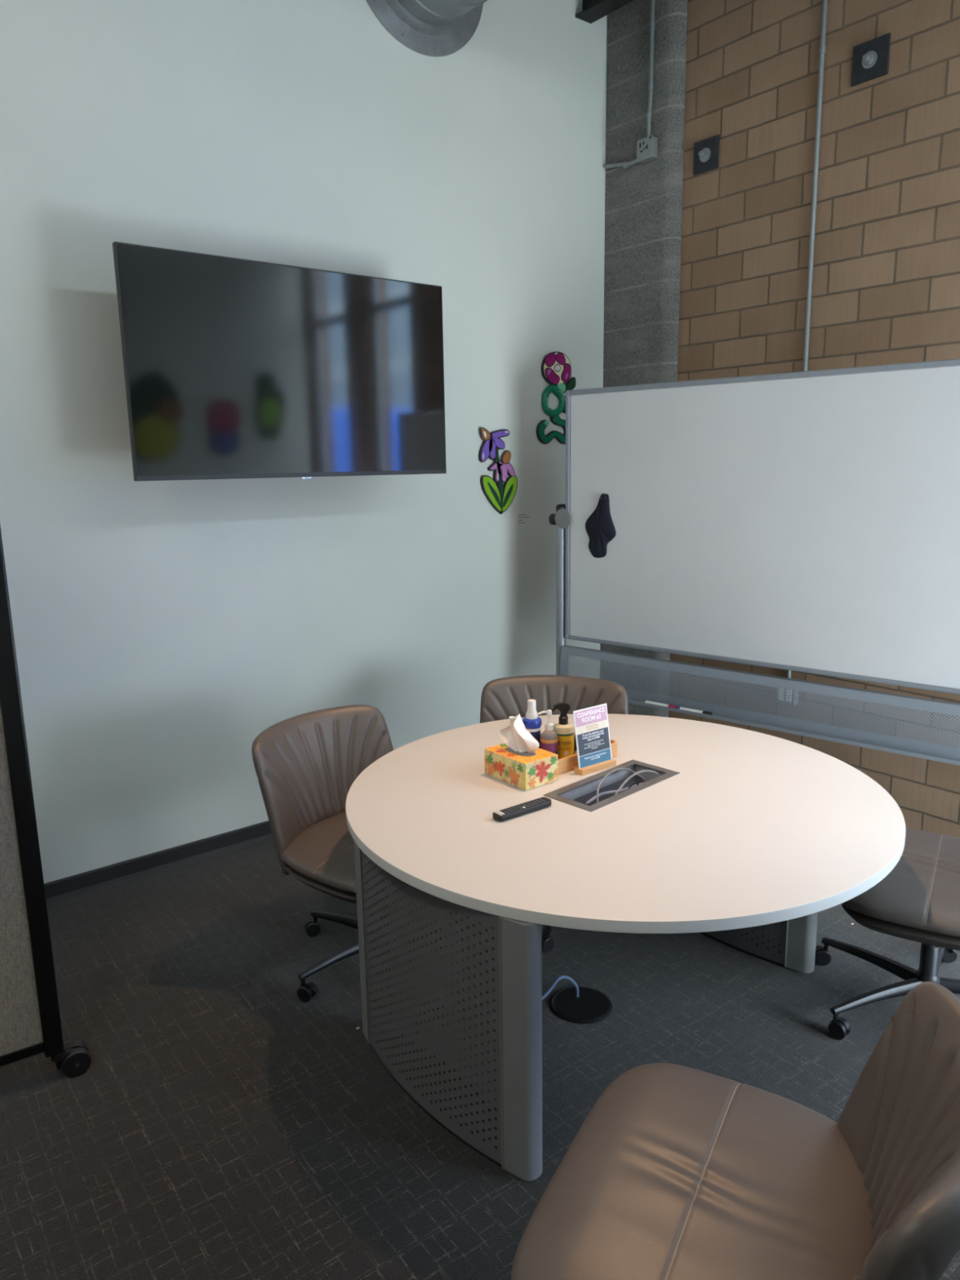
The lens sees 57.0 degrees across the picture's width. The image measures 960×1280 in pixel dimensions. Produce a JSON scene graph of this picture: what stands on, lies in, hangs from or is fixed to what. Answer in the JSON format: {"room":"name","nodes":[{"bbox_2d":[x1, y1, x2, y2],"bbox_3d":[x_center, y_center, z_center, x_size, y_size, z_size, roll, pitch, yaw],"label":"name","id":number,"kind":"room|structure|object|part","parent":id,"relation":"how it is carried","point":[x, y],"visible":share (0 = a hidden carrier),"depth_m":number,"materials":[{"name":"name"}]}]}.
{"room":"office","nodes":[
{"label":"office","id":0,"kind":"room"},
{"bbox_2d":[0,0,607,883],"bbox_3d":[-2.058,-1.269,3.158,7.600,5.120,0.150,-10,14,-38],"label":"wall","id":1,"kind":"structure","parent":0,"point":[160,628],"depth_m":3.98,"materials":[{"name":"white paint"}]},
{"bbox_2d":[44,820,273,906],"bbox_3d":[-2.034,1.101,3.505,7.200,0.095,0.021,-10,14,-38],"label":"baseboard","id":2,"kind":"structure","parent":1,"relation":"attached to","point":[85,883],"depth_m":3.96,"materials":[{"name":"black rubber"}]},
{"bbox_2d":[112,241,446,480],"bbox_3d":[-0.851,-1.126,3.813,1.444,0.845,0.396,-10,14,-38],"label":"television","id":3,"kind":"object","parent":1,"relation":"attached to","point":[233,367],"visible":1,"depth_m":3.58,"materials":[{"name":"black glass"}]},
{"bbox_2d":[365,0,487,57],"bbox_3d":[0.475,-3.005,3.220,0.770,0.770,2.432,-10,14,-38],"label":"ventilation duct","id":4,"kind":"object","parent":1,"relation":"attached to","point":[430,28],"visible":1,"depth_m":4.14,"materials":[{"name":"metal"}]},
{"bbox_2d":[478,426,517,514],"bbox_3d":[0.103,-0.929,4.872,0.266,0.469,0.022,-10,14,-38],"label":"art","id":5,"kind":"object","parent":1,"relation":"attached to","point":[500,495],"visible":1,"depth_m":4.86},
{"bbox_2d":[480,428,490,439],"bbox_3d":[0.030,-1.111,4.768,0.061,0.061,0.003,-10,14,-38],"label":"flower","id":6,"kind":"object","parent":5,"relation":"on","point":[486,435],"depth_m":4.76,"materials":[{"name":"paint"}]},
{"bbox_3d":[0.106,-0.879,4.875,0.052,0.356,0.003,-10,14,-38],"label":"stem","id":7,"kind":"part","parent":5,"relation":"part of","materials":[{"name":"green paint"}]},
{"bbox_2d":[502,451,510,463],"bbox_3d":[0.147,-1.009,4.882,0.056,0.065,0.003,-10,14,-38],"label":"flower","id":8,"kind":"object","parent":5,"relation":"on","point":[506,455],"depth_m":4.88,"materials":[{"name":"paint"}]},
{"bbox_2d":[517,512,530,526],"bbox_3d":[0.253,-0.688,5.054,0.097,0.070,0.002,-10,14,-38],"label":"wall label","id":9,"kind":"object","parent":1,"relation":"attached to","point":[523,519],"visible":1,"depth_m":5.05,"materials":[{"name":"grey paper"}]},
{"bbox_2d":[536,351,575,444],"bbox_3d":[0.443,-1.383,5.055,0.299,0.512,0.038,-10,14,-38],"label":"art","id":10,"kind":"object","parent":1,"relation":"attached to","point":[556,367],"visible":0.95,"depth_m":5.04},
{"bbox_2d":[555,364,559,370],"bbox_3d":[0.440,-1.545,5.022,0.043,0.033,0.003,-10,14,-38],"label":"flower","id":11,"kind":"object","parent":10,"relation":"on","point":[557,366],"depth_m":5.02,"materials":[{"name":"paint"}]},
{"bbox_3d":[0.466,-1.442,5.065,0.064,0.054,0.003,-10,14,-38],"label":"stem","id":12,"kind":"part","parent":10,"relation":"part of","materials":[{"name":"green paint"}]},
{"bbox_2d":[575,0,634,23],"bbox_3d":[1.065,-3.338,4.172,0.120,0.172,1.613,-10,14,-38],"label":"trim","id":13,"kind":"structure","parent":1,"relation":"attached to","point":[593,11],"depth_m":4.71,"materials":[{"name":"metal"}]},
{"bbox_2d":[0,840,959,1279],"bbox_3d":[-0.523,1.519,1.835,7.620,0.120,4.795,-10,14,-38],"label":"floor","id":14,"kind":"structure","parent":0,"point":[221,1123],"depth_m":2.62,"materials":[{"name":"carpet"}]},
{"bbox_2d":[0,524,90,1076],"bbox_3d":[-1.890,0.440,2.069,1.639,1.950,0.075,-8,13,-32],"label":"divider","id":15,"kind":"object","parent":14,"relation":"on","point":[30,1023],"visible":1,"depth_m":2.50,"materials":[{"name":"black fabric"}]},
{"bbox_3d":[-1.911,0.401,2.048,1.448,1.765,0.028,-8,13,-32],"label":"fabric panel","id":16,"kind":"part","parent":15,"relation":"part of","materials":[{"name":"grey fabric"}]},
{"bbox_3d":[-1.896,1.280,2.223,1.448,0.032,0.036,-8,13,-32],"label":"rail","id":17,"kind":"part","parent":15,"relation":"part of","materials":[{"name":"black metal"}]},
{"bbox_3d":[-1.282,0.311,2.447,0.052,1.865,0.044,-8,13,-32],"label":"frame post","id":18,"kind":"part","parent":15,"relation":"part of","materials":[{"name":"black metal"}]},
{"bbox_2d":[251,704,487,1007],"bbox_3d":[-0.380,0.747,3.198,0.782,0.857,0.748,8,14,38],"label":"swivel chair","id":19,"kind":"object","parent":14,"relation":"on","point":[307,765],"visible":0.54,"depth_m":3.20,"materials":[{"name":"beige leather"}]},
{"bbox_3d":[-0.348,0.701,3.166,0.570,0.078,0.704,8,14,38],"label":"seat","id":20,"kind":"part","parent":19,"relation":"part of","materials":[{"name":"beige leather"}]},
{"bbox_3d":[-0.583,0.529,3.319,0.268,0.473,0.634,8,14,38],"label":"backrest","id":21,"kind":"part","parent":19,"relation":"part of","materials":[{"name":"beige leather"}]},
{"bbox_3d":[-0.479,1.106,3.106,0.350,0.047,0.042,-10,15,-40],"label":"leg","id":22,"kind":"part","parent":19,"relation":"part of","materials":[{"name":"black metal"}]},
{"bbox_3d":[-0.498,1.061,3.333,0.350,0.048,0.042,6,13,31],"label":"leg","id":23,"kind":"part","parent":19,"relation":"part of","materials":[{"name":"black metal"}]},
{"bbox_2d":[456,675,628,952],"bbox_3d":[0.295,0.657,3.589,0.753,0.858,0.849,1,11,10],"label":"swivel chair","id":24,"kind":"object","parent":14,"relation":"on","point":[503,698],"visible":0.13,"depth_m":3.84,"materials":[{"name":"beige leather"}]},
{"bbox_3d":[0.263,1.026,3.444,0.042,0.047,0.350,0,11,3],"label":"leg","id":25,"kind":"part","parent":24,"relation":"part of","materials":[{"name":"black metal"}]},
{"bbox_3d":[0.321,0.411,3.835,0.634,0.473,0.268,1,11,10],"label":"backrest","id":26,"kind":"part","parent":24,"relation":"part of","materials":[{"name":"beige leather"}]},
{"bbox_2d":[551,986,612,1023],"bbox_3d":[0.339,1.215,2.951,0.200,0.010,0.200,-10,14,-38],"label":"floor outlet","id":27,"kind":"object","parent":14,"relation":"on","point":[592,1006],"visible":0.96,"depth_m":2.93,"materials":[{"name":"black plastic"}]},
{"bbox_2d":[542,975,578,999],"bbox_3d":[0.094,1.191,2.849,0.540,0.101,0.040,-6,13,-26],"label":"cable","id":28,"kind":"object","parent":27,"relation":"on","point":[561,977],"visible":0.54,"depth_m":2.94,"materials":[{"name":"plastic"}]},
{"bbox_2d":[345,713,905,1181],"bbox_3d":[0.439,0.841,2.952,1.724,0.742,1.724,-10,14,-38],"label":"round table","id":29,"kind":"object","parent":14,"relation":"on","point":[740,833],"visible":0.96,"depth_m":2.44,"materials":[{"name":"white laminate"}]},
{"bbox_3d":[-0.162,0.965,2.437,0.039,0.696,0.650,-10,14,-38],"label":"perforated panel","id":30,"kind":"part","parent":29,"relation":"part of","materials":[{"name":"grey metal"}]},
{"bbox_3d":[-0.108,1.302,2.544,0.158,0.014,0.720,-10,14,-38],"label":"plate","id":31,"kind":"part","parent":29,"relation":"part of","materials":[{"name":"black metal"}]},
{"bbox_3d":[-0.065,0.948,2.514,0.039,0.696,0.650,-10,14,-38],"label":"perforated panel","id":32,"kind":"part","parent":29,"relation":"part of","materials":[{"name":"grey metal"}]},
{"bbox_2d":[484,714,557,790],"bbox_3d":[0.136,0.357,2.965,0.145,0.216,0.215,-10,14,-38],"label":"tissue box","id":33,"kind":"object","parent":29,"relation":"on","point":[519,762],"visible":1,"depth_m":2.93,"materials":[{"name":"yellow cardboard"}]},
{"bbox_2d":[485,753,493,764],"bbox_3d":[0.032,0.401,2.988,0.001,0.039,0.038,-10,14,-38],"label":"flower","id":34,"kind":"object","parent":33,"relation":"on","point":[489,757],"depth_m":2.99,"materials":[{"name":"green cardboard"}]},
{"bbox_2d":[487,762,495,775],"bbox_3d":[0.039,0.439,2.988,0.001,0.045,0.046,-10,14,-38],"label":"flower","id":35,"kind":"object","parent":33,"relation":"on","point":[491,766],"depth_m":2.99,"materials":[{"name":"orange cardboard"}]},
{"bbox_2d":[495,760,505,776],"bbox_3d":[0.068,0.429,2.949,0.001,0.053,0.052,-10,14,-38],"label":"flower","id":36,"kind":"object","parent":33,"relation":"on","point":[500,765],"depth_m":2.95,"materials":[{"name":"red cardboard"}]},
{"bbox_2d":[507,766,519,783],"bbox_3d":[0.111,0.448,2.898,0.001,0.059,0.059,-10,14,-38],"label":"flower","id":37,"kind":"object","parent":33,"relation":"on","point":[513,772],"depth_m":2.90,"materials":[{"name":"orange cardboard"}]},
{"bbox_2d":[516,763,523,772],"bbox_3d":[0.130,0.413,2.866,0.001,0.032,0.031,-10,14,-38],"label":"flower","id":38,"kind":"object","parent":33,"relation":"on","point":[519,766],"depth_m":2.87,"materials":[{"name":"green cardboard"}]},
{"bbox_2d":[527,765,535,775],"bbox_3d":[0.167,0.424,2.863,0.035,0.035,0.001,-10,14,-38],"label":"flower","id":39,"kind":"object","parent":33,"relation":"on","point":[531,769],"depth_m":2.86,"materials":[{"name":"green cardboard"}]},
{"bbox_2d":[527,777,536,787],"bbox_3d":[0.168,0.465,2.871,0.039,0.038,0.001,-10,14,-38],"label":"flower","id":40,"kind":"object","parent":33,"relation":"on","point":[531,781],"depth_m":2.87,"materials":[{"name":"orange cardboard"}]},
{"bbox_2d":[535,761,551,782],"bbox_3d":[0.206,0.433,2.897,0.070,0.070,0.001,-10,14,-38],"label":"flower","id":41,"kind":"object","parent":33,"relation":"on","point":[543,769],"depth_m":2.90,"materials":[{"name":"red cardboard"}]},
{"bbox_2d":[546,772,554,781],"bbox_3d":[0.233,0.450,2.922,0.031,0.031,0.001,-10,14,-38],"label":"flower","id":42,"kind":"object","parent":33,"relation":"on","point":[550,775],"depth_m":2.92,"materials":[{"name":"green cardboard"}]},
{"bbox_2d":[550,755,557,764],"bbox_3d":[0.244,0.397,2.921,0.032,0.031,0.001,-10,14,-38],"label":"flower","id":43,"kind":"object","parent":33,"relation":"on","point":[553,759],"depth_m":2.92,"materials":[{"name":"green cardboard"}]},
{"bbox_2d":[492,796,551,821],"bbox_3d":[0.129,0.511,2.681,0.207,0.019,0.044,-9,14,-36],"label":"remote control","id":44,"kind":"object","parent":29,"relation":"on","point":[531,806],"visible":1,"depth_m":2.66,"materials":[{"name":"black plastic"}]},
{"bbox_2d":[557,726,617,774],"bbox_3d":[0.307,0.390,3.147,0.320,0.074,0.196,-10,14,-38],"label":"caddy","id":45,"kind":"object","parent":29,"relation":"on","point":[566,764],"visible":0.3,"depth_m":3.03,"materials":[{"name":"brown wood"}]},
{"bbox_2d":[522,699,542,748],"bbox_3d":[0.182,0.319,3.099,0.070,0.224,0.070,-10,14,-38],"label":"spray bottle","id":46,"kind":"object","parent":45,"relation":"in","point":[532,723],"visible":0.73,"depth_m":3.07,"materials":[{"name":"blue plastic"}]},
{"bbox_2d":[525,727,540,732],"bbox_3d":[0.183,0.366,3.109,0.062,0.128,0.062,-10,14,-38],"label":"bottle","id":47,"kind":"object","parent":46,"relation":"on","point":[530,729],"depth_m":3.07,"materials":[{"name":"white plastic"}]},
{"bbox_2d":[537,709,558,759],"bbox_3d":[0.240,0.338,3.066,0.062,0.197,0.062,-10,14,-38],"label":"pump bottle","id":48,"kind":"object","parent":45,"relation":"in","point":[548,737],"visible":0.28,"depth_m":3.05,"materials":[{"name":"white"}]},
{"bbox_2d":[540,729,557,739],"bbox_3d":[0.241,0.372,3.074,0.060,0.128,0.060,-10,14,-38],"label":"bottle","id":49,"kind":"object","parent":48,"relation":"on","point":[547,734],"depth_m":3.05,"materials":[{"name":"white"}]},
{"bbox_2d":[551,702,573,759],"bbox_3d":[0.292,0.321,3.114,0.081,0.209,0.076,-10,14,-38],"label":"trigger spray","id":50,"kind":"object","parent":45,"relation":"in","point":[565,731],"visible":0.9,"depth_m":3.09,"materials":[{"name":"yellow plastic"}]},
{"bbox_2d":[553,723,573,734],"bbox_3d":[0.294,0.354,3.122,0.074,0.142,0.074,-10,14,-38],"label":"bottle","id":51,"kind":"object","parent":50,"relation":"on","point":[560,728],"depth_m":3.09,"materials":[{"name":"beige plastic"}]},
{"bbox_2d":[573,734,577,754],"bbox_3d":[0.366,0.374,3.220,0.036,0.062,0.090,8,15,39],"label":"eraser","id":52,"kind":"object","parent":45,"relation":"in","point":[575,740],"visible":0.02,"depth_m":3.18,"materials":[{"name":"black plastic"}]},
{"bbox_2d":[573,703,616,775],"bbox_3d":[0.394,0.339,3.033,0.164,0.216,0.048,-9,14,-36],"label":"sign holder","id":53,"kind":"object","parent":29,"relation":"on","point":[591,723],"visible":1,"depth_m":3.03,"materials":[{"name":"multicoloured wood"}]},
{"bbox_3d":[0.440,0.474,2.907,0.472,0.006,0.196,-12,15,-43],"label":"hatch frame","id":54,"kind":"part","parent":29,"relation":"part of","materials":[{"name":"grey metal"}]},
{"bbox_2d":[582,782,644,805],"bbox_3d":[0.440,0.505,2.913,0.351,0.034,0.021,-12,15,-43],"label":"cable","id":55,"kind":"object","parent":29,"relation":"on","point":[592,799],"visible":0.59,"depth_m":2.88,"materials":[{"name":"grey plastic"}]},
{"bbox_2d":[594,768,646,804],"bbox_3d":[0.452,0.482,2.900,0.061,0.098,0.312,9,15,41],"label":"cable","id":56,"kind":"object","parent":29,"relation":"on","point":[617,769],"visible":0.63,"depth_m":2.91,"materials":[{"name":"grey plastic"}]},
{"bbox_2d":[627,781,638,789],"bbox_3d":[0.490,0.507,2.929,0.084,0.068,0.021,-10,14,-38],"label":"cable","id":57,"kind":"object","parent":29,"relation":"on","point":[633,783],"visible":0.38,"depth_m":2.94,"materials":[{"name":"black plastic"}]},
{"bbox_2d":[614,769,659,795],"bbox_3d":[0.499,0.480,2.898,0.277,0.080,0.021,-11,15,-41],"label":"cable","id":58,"kind":"object","parent":29,"relation":"on","point":[642,771],"visible":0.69,"depth_m":2.90,"materials":[{"name":"white plastic"}]},
{"bbox_3d":[0.864,0.772,3.315,0.039,0.696,0.650,-10,14,-38],"label":"perforated panel","id":59,"kind":"part","parent":29,"relation":"part of","materials":[{"name":"grey metal"}]},
{"bbox_3d":[0.918,1.110,3.423,0.158,0.014,0.720,-10,14,-38],"label":"plate","id":60,"kind":"part","parent":29,"relation":"part of","materials":[{"name":"black metal"}]},
{"bbox_3d":[0.961,0.755,3.392,0.039,0.696,0.650,-10,14,-38],"label":"perforated panel","id":61,"kind":"part","parent":29,"relation":"part of","materials":[{"name":"grey metal"}]},
{"bbox_2d":[511,981,959,1279],"bbox_3d":[0.429,1.057,1.577,0.822,0.857,0.732,5,13,28],"label":"swivel chair","id":62,"kind":"object","parent":14,"relation":"on","point":[674,1171],"visible":1,"depth_m":1.54,"materials":[{"name":"beige leather"}]},
{"bbox_3d":[0.411,1.005,1.577,0.570,0.078,0.704,5,13,28],"label":"seat","id":63,"kind":"part","parent":62,"relation":"part of","materials":[{"name":"beige leather"}]},
{"bbox_3d":[0.671,0.889,1.412,0.268,0.473,0.634,5,13,28],"label":"backrest","id":64,"kind":"part","parent":62,"relation":"part of","materials":[{"name":"beige leather"}]},
{"bbox_2d":[548,358,959,765],"bbox_3d":[1.225,-0.113,4.092,2.214,2.140,0.534,9,15,40],"label":"whiteboard","id":65,"kind":"object","parent":14,"relation":"on","point":[808,522],"visible":0.85,"depth_m":3.93,"materials":[{"name":"plastic"}]},
{"bbox_3d":[0.397,-0.644,4.717,0.034,0.060,0.060,9,15,40],"label":"tilt knob","id":66,"kind":"part","parent":65,"relation":"part of","materials":[{"name":"black plastic"}]},
{"bbox_3d":[0.442,0.028,4.821,0.054,1.455,0.054,9,15,40],"label":"post","id":67,"kind":"part","parent":65,"relation":"part of","materials":[{"name":"silver metal"}]},
{"bbox_2d":[585,493,616,557],"bbox_3d":[0.609,-0.581,4.512,0.186,0.329,0.023,9,15,40],"label":"cloth","id":68,"kind":"object","parent":65,"relation":"hanging from","point":[600,529],"visible":1,"depth_m":4.51,"materials":[{"name":"black fabric"}]},
{"bbox_2d":[644,700,677,708],"bbox_3d":[0.899,0.324,4.391,0.171,0.022,0.022,9,15,40],"label":"marker pen","id":69,"kind":"object","parent":65,"relation":"on","point":[646,701],"visible":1,"depth_m":4.38,"materials":[{"name":"white plastic"}]},
{"bbox_2d":[678,706,711,715],"bbox_3d":[1.038,0.345,4.271,0.171,0.022,0.022,9,15,40],"label":"marker pen","id":70,"kind":"object","parent":65,"relation":"on","point":[679,707],"visible":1,"depth_m":4.26,"materials":[{"name":"white plastic"}]},
{"bbox_3d":[1.208,0.267,4.141,2.040,0.222,0.018,9,15,40],"label":"perforated panel","id":71,"kind":"part","parent":65,"relation":"part of","materials":[{"name":"silver metal"}]},
{"bbox_2d":[814,827,959,1039],"bbox_3d":[1.491,0.792,2.816,0.825,0.857,0.750,6,13,30],"label":"swivel chair","id":72,"kind":"object","parent":14,"relation":"on","point":[918,900],"visible":0.65,"depth_m":2.73,"materials":[{"name":"beige leather"}]},
{"bbox_3d":[1.338,1.090,3.034,0.042,0.048,0.350,-9,14,-36],"label":"leg","id":73,"kind":"part","parent":72,"relation":"part of","materials":[{"name":"black metal"}]},
{"bbox_3d":[1.269,1.135,2.817,0.350,0.047,0.042,-5,12,-18],"label":"leg","id":74,"kind":"part","parent":72,"relation":"part of","materials":[{"name":"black metal"}]},
{"bbox_3d":[1.463,0.745,2.796,0.570,0.078,0.704,6,13,30],"label":"seat","id":75,"kind":"part","parent":72,"relation":"part of","materials":[{"name":"beige leather"}]},
{"bbox_3d":[1.569,1.086,3.036,0.042,0.047,0.350,7,14,35],"label":"leg","id":76,"kind":"part","parent":72,"relation":"part of","materials":[{"name":"black metal"}]},
{"bbox_3d":[1.644,1.128,2.821,0.350,0.047,0.042,3,12,17],"label":"leg","id":77,"kind":"part","parent":72,"relation":"part of","materials":[{"name":"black metal"}]},
{"bbox_3d":[1.414,0.893,2.649,0.015,0.023,0.151,6,13,30],"label":"height lever","id":78,"kind":"part","parent":72,"relation":"part of","materials":[{"name":"black plastic"}]},
{"bbox_2d":[668,0,959,837],"bbox_3d":[2.311,-1.489,3.592,0.200,5.000,4.595,-10,14,-38],"label":"wall","id":79,"kind":"structure","parent":0,"point":[886,280],"depth_m":4.21,"materials":[{"name":"brown brick"}]},
{"bbox_2d":[604,158,636,168],"bbox_3d":[0.800,-2.659,4.937,0.028,0.058,0.270,-10,14,-38],"label":"conduit pipe","id":80,"kind":"object","parent":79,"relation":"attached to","point":[625,165],"visible":0.95,"depth_m":4.93,"materials":[{"name":"metal"}]},
{"bbox_2d":[600,0,687,717],"bbox_3d":[0.919,-1.762,5.076,0.079,4.999,0.495,-10,14,-38],"label":"column","id":81,"kind":"structure","parent":79,"relation":"attached to","point":[643,202],"depth_m":4.90,"materials":[{"name":"grey concrete"}]},
{"bbox_2d":[636,134,657,163],"bbox_3d":[0.906,-2.654,4.784,0.053,0.108,0.108,-10,14,-38],"label":"outlet box","id":82,"kind":"object","parent":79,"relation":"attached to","point":[647,147],"visible":1,"depth_m":4.76,"materials":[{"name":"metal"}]},
{"bbox_2d":[646,0,654,137],"bbox_3d":[0.903,-3.443,4.631,0.035,1.508,0.028,3,12,17],"label":"conduit pipe","id":83,"kind":"object","parent":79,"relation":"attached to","point":[651,86],"visible":0.99,"depth_m":4.70,"materials":[{"name":"metal"}]},
{"bbox_2d":[693,134,719,175],"bbox_3d":[1.166,-2.533,4.612,0.055,0.156,0.156,-10,14,-38],"label":"anchor plate","id":84,"kind":"object","parent":79,"relation":"attached to","point":[706,152],"visible":1,"depth_m":4.61,"materials":[{"name":"metal"}]},
{"bbox_2d":[699,147,711,162],"bbox_3d":[1.176,-2.535,4.620,0.005,0.068,0.068,-10,14,-38],"label":"washer","id":85,"kind":"object","parent":84,"relation":"in","point":[706,157],"depth_m":4.61,"materials":[{"name":"metal"}]},
{"bbox_2d":[775,687,798,706],"bbox_3d":[1.620,0.284,4.664,0.044,0.110,0.110,-10,14,-38],"label":"outlet box","id":86,"kind":"object","parent":79,"relation":"attached to","point":[776,687],"visible":0.16,"depth_m":4.64,"materials":[{"name":"metal"}]},
{"bbox_2d":[777,688,791,702],"bbox_3d":[1.605,0.286,4.652,0.004,0.072,0.076,-10,14,-38],"label":"receptacle","id":87,"kind":"object","parent":86,"relation":"attached to","point":[779,688],"depth_m":4.66,"materials":[{"name":"white plastic"}]},
{"bbox_2d":[786,0,827,678],"bbox_3d":[1.590,-1.915,4.231,0.031,4.372,0.031,-10,14,-38],"label":"conduit pipe","id":88,"kind":"object","parent":79,"relation":"attached to","point":[822,49],"visible":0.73,"depth_m":4.17,"materials":[{"name":"metal"}]},
{"bbox_2d":[850,32,890,86],"bbox_3d":[1.714,-2.567,3.906,0.055,0.160,0.168,-10,14,-38],"label":"anchor plate","id":89,"kind":"object","parent":79,"relation":"attached to","point":[870,59],"visible":1,"depth_m":3.90,"materials":[{"name":"metal"}]},
{"bbox_2d":[862,50,877,68],"bbox_3d":[1.724,-2.569,3.914,0.005,0.068,0.068,-10,14,-38],"label":"washer","id":90,"kind":"object","parent":89,"relation":"in","point":[872,63],"depth_m":3.90,"materials":[{"name":"metal"}]}
]}

